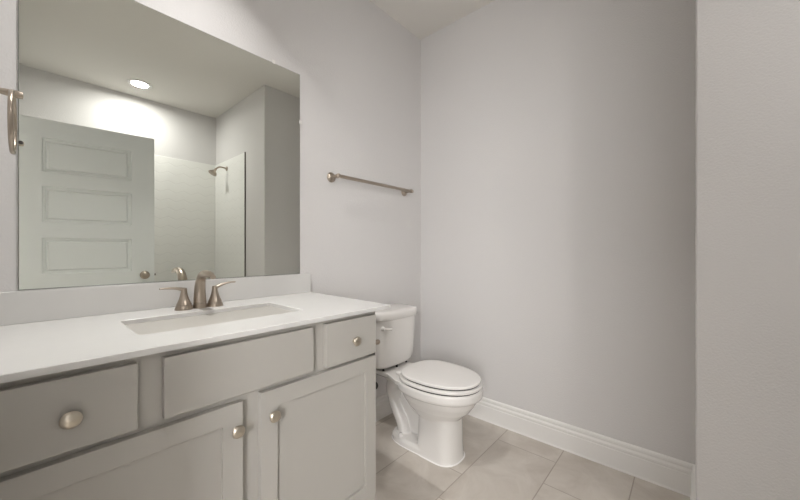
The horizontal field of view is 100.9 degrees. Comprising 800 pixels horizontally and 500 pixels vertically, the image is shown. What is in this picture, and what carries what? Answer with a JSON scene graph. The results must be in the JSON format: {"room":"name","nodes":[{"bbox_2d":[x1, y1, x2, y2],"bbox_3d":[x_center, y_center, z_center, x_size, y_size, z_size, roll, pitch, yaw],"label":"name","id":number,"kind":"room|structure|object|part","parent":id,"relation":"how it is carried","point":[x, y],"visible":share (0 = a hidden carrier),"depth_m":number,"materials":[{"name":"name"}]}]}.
{"room":"bathroom","nodes":[
{"label":"bathroom","id":0,"kind":"room"},
{"bbox_2d":[0,0,420,396],"bbox_3d":[-1.091,-0.249,1.216,0.120,2.740,3.882,0,0,41],"label":"wall","id":1,"kind":"structure","parent":0,"point":[358,68],"depth_m":1.96,"materials":[{"name":"white paint"}]},
{"bbox_2d":[0,273,310,325],"bbox_3d":[-0.859,0.176,1.373,0.018,0.100,1.122,0,0,41],"label":"backsplash","id":2,"kind":"structure","parent":1,"relation":"attached to","point":[27,306],"depth_m":1.19,"materials":[{"name":"white stone"}]},
{"bbox_2d":[18,0,301,289],"bbox_3d":[-0.851,-0.410,1.389,0.010,1.068,0.988,0,0,41],"label":"mirror","id":3,"kind":"object","parent":1,"relation":"attached to","point":[153,146],"visible":0.98,"depth_m":1.25,"materials":[{"name":"silver mirror"}]},
{"bbox_2d":[327,172,413,195],"bbox_3d":[-0.155,-0.421,2.126,0.081,0.058,0.705,0,0,41],"label":"towel bar","id":4,"kind":"object","parent":1,"relation":"attached to","point":[331,177],"visible":1,"depth_m":2.02,"materials":[{"name":"silver metal"}]},
{"bbox_3d":[-0.393,-0.421,1.905,0.016,0.058,0.058,0,0,41],"label":"mounting post","id":5,"kind":"part","parent":4,"relation":"part of","materials":[{"name":"silver metal"}]},
{"bbox_2d":[376,393,392,421],"bbox_3d":[-0.187,1.047,2.138,0.018,0.147,1.064,0,0,41],"label":"baseboard","id":6,"kind":"structure","parent":1,"relation":"attached to","point":[383,408],"depth_m":2.21,"materials":[{"name":"white paint"}]},
{"bbox_2d":[370,0,494,39],"bbox_3d":[0.016,-1.669,0.241,3.070,0.100,3.882,0,0,41],"label":"ceiling","id":7,"kind":"structure","parent":0,"point":[422,18],"depth_m":2.24,"materials":[{"name":"white paint"}]},
{"bbox_2d":[374,413,689,499],"bbox_3d":[0.016,1.171,0.241,3.070,0.100,3.882,0,0,41],"label":"floor","id":8,"kind":"structure","parent":0,"point":[499,463],"depth_m":1.64,"materials":[{"name":"tile"}]},
{"bbox_2d":[0,306,375,499],"bbox_3d":[-0.652,0.681,1.145,0.630,0.880,1.051,0,0,41],"label":"vanity cabinet","id":9,"kind":"object","parent":8,"relation":"on","point":[288,413],"visible":0.94,"depth_m":0.89,"materials":[{"name":"grey paint"}]},
{"bbox_3d":[-0.688,0.336,0.679,0.020,0.152,0.234,0,0,41],"label":"drawer","id":10,"kind":"part","parent":9,"relation":"part of","materials":[{"name":"grey paint"}]},
{"bbox_3d":[-0.667,0.342,0.669,0.024,0.035,0.035,0,0,41],"label":"knob","id":11,"kind":"part","parent":9,"relation":"part of","materials":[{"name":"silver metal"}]},
{"bbox_3d":[-0.608,0.704,0.770,0.020,0.550,0.468,0,0,41],"label":"cabinet door","id":12,"kind":"part","parent":9,"relation":"part of","materials":[{"name":"grey paint"}]},
{"bbox_2d":[0,292,389,383],"bbox_3d":[-0.631,0.233,1.172,0.626,0.015,1.122,0,0,41],"label":"countertop","id":13,"kind":"structure","parent":9,"relation":"on","point":[33,349],"depth_m":0.91,"materials":[{"name":"white stone"}]},
{"bbox_2d":[159,270,235,310],"bbox_3d":[-0.784,0.150,1.293,0.199,0.150,0.199,0,0,-5],"label":"faucet","id":14,"kind":"object","parent":13,"relation":"on","point":[184,303],"visible":1,"depth_m":1.28,"materials":[{"name":"silver metal"}]},
{"bbox_3d":[-0.848,0.147,1.230,0.018,0.022,0.081,0,0,41],"label":"lever","id":15,"kind":"part","parent":14,"relation":"part of","materials":[{"name":"silver metal"}]},
{"bbox_3d":[-0.823,0.184,1.259,0.061,0.082,0.061,0,0,41],"label":"handle","id":16,"kind":"part","parent":14,"relation":"part of","materials":[{"name":"silver metal"}]},
{"bbox_3d":[-0.787,0.216,1.300,0.049,0.019,0.049,0,0,41],"label":"spout","id":17,"kind":"part","parent":14,"relation":"part of","materials":[{"name":"silver metal"}]},
{"bbox_3d":[-0.744,0.142,1.261,0.163,0.134,0.046,0,0,41],"label":"spout","id":18,"kind":"part","parent":14,"relation":"part of","materials":[{"name":"silver metal"}]},
{"bbox_3d":[-0.751,0.184,1.341,0.061,0.082,0.061,0,0,41],"label":"handle","id":19,"kind":"part","parent":14,"relation":"part of","materials":[{"name":"silver metal"}]},
{"bbox_3d":[-0.726,0.144,1.369,0.018,0.029,0.081,0,0,41],"label":"lever","id":20,"kind":"part","parent":14,"relation":"part of","materials":[{"name":"silver metal"}]},
{"bbox_3d":[-0.438,0.335,0.963,0.020,0.149,0.421,0,0,41],"label":"false drawer","id":21,"kind":"part","parent":9,"relation":"part of","materials":[{"name":"grey paint"}]},
{"bbox_3d":[-0.449,0.503,0.916,0.024,0.035,0.035,0,0,41],"label":"knob","id":22,"kind":"part","parent":9,"relation":"part of","materials":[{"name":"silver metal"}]},
{"bbox_3d":[-0.378,0.501,0.997,0.024,0.035,0.035,0,0,41],"label":"knob","id":23,"kind":"part","parent":9,"relation":"part of","materials":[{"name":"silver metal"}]},
{"bbox_3d":[-0.262,0.702,1.162,0.020,0.554,0.476,0,0,41],"label":"cabinet door","id":24,"kind":"part","parent":9,"relation":"part of","materials":[{"name":"grey paint"}]},
{"bbox_3d":[-0.184,0.336,1.250,0.020,0.154,0.242,0,0,41],"label":"drawer","id":25,"kind":"part","parent":9,"relation":"part of","materials":[{"name":"grey paint"}]},
{"bbox_3d":[-0.163,0.342,1.241,0.024,0.035,0.035,0,0,41],"label":"knob","id":26,"kind":"part","parent":9,"relation":"part of","materials":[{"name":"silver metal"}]},
{"bbox_2d":[375,303,482,466],"bbox_3d":[0.127,0.742,1.923,0.744,0.757,0.387,0,0,41],"label":"toilet","id":27,"kind":"object","parent":8,"relation":"on","point":[429,400],"visible":0.98,"depth_m":1.80,"materials":[{"name":"white ceramic"}]},
{"bbox_3d":[-0.076,0.455,1.909,0.041,0.026,0.056,0,0,41],"label":"flush lever","id":28,"kind":"part","parent":27,"relation":"part of","materials":[{"name":"white plastic"}]},
{"bbox_3d":[-0.066,0.562,2.093,0.215,0.298,0.360,0,0,41],"label":"tank","id":29,"kind":"part","parent":27,"relation":"part of","materials":[{"name":"white ceramic"}]},
{"bbox_3d":[-0.064,0.389,2.091,0.234,0.051,0.384,0,0,41],"label":"tank lid","id":30,"kind":"part","parent":27,"relation":"part of","materials":[{"name":"white ceramic"}]},
{"bbox_3d":[0.139,0.922,1.912,0.710,0.397,0.379,0,0,41],"label":"bowl","id":31,"kind":"part","parent":27,"relation":"part of","materials":[{"name":"white ceramic"}]},
{"bbox_3d":[0.233,0.709,1.829,0.454,0.018,0.372,0,0,41],"label":"seat","id":32,"kind":"part","parent":27,"relation":"part of","materials":[{"name":"white plastic"}]},
{"bbox_3d":[0.232,0.684,1.830,0.438,0.020,0.350,0,0,41],"label":"seat lid","id":33,"kind":"part","parent":27,"relation":"part of","materials":[{"name":"white plastic"}]},
{"bbox_2d":[421,0,694,463],"bbox_3d":[0.790,-0.249,2.067,1.576,2.740,0.120,0,0,41],"label":"wall","id":34,"kind":"structure","parent":0,"point":[558,136],"depth_m":1.86,"materials":[{"name":"white paint"}]},
{"bbox_2d":[467,397,694,496],"bbox_3d":[0.744,1.047,2.015,1.576,0.147,0.018,0,0,41],"label":"baseboard","id":35,"kind":"structure","parent":34,"relation":"attached to","point":[665,471],"depth_m":1.76,"materials":[{"name":"white paint"}]},
{"bbox_2d":[695,0,799,499],"bbox_3d":[1.697,-0.249,0.956,1.254,2.740,0.587,0,0,41],"label":"wall","id":36,"kind":"structure","parent":0,"point":[747,52],"depth_m":1.07,"materials":[{"name":"white paint"}]},
{"bbox_2d":[690,465,695,499],"bbox_3d":[1.174,1.047,1.325,0.018,0.147,0.484,0,0,41],"label":"baseboard","id":37,"kind":"structure","parent":36,"relation":"attached to","point":[693,485],"depth_m":1.39,"materials":[{"name":"white paint"}]},
{"bbox_3d":[-0.216,-0.249,-0.023,2.830,2.740,0.120,0,0,41],"label":"wall","id":38,"kind":"structure","parent":0,"visible":0},
{"bbox_2d":[0,88,23,153],"bbox_3d":[-0.986,-0.329,0.801,0.158,0.176,0.098,0,0,41],"label":"towel ring","id":39,"kind":"object","parent":38,"relation":"attached to","point":[12,94],"visible":1,"depth_m":0.80,"materials":[{"name":"silver metal"}]},
{"bbox_3d":[-0.983,-0.391,0.806,0.022,0.022,0.086,0,0,41],"label":"post","id":40,"kind":"part","parent":39,"relation":"part of","materials":[{"name":"silver metal"}]}
]}

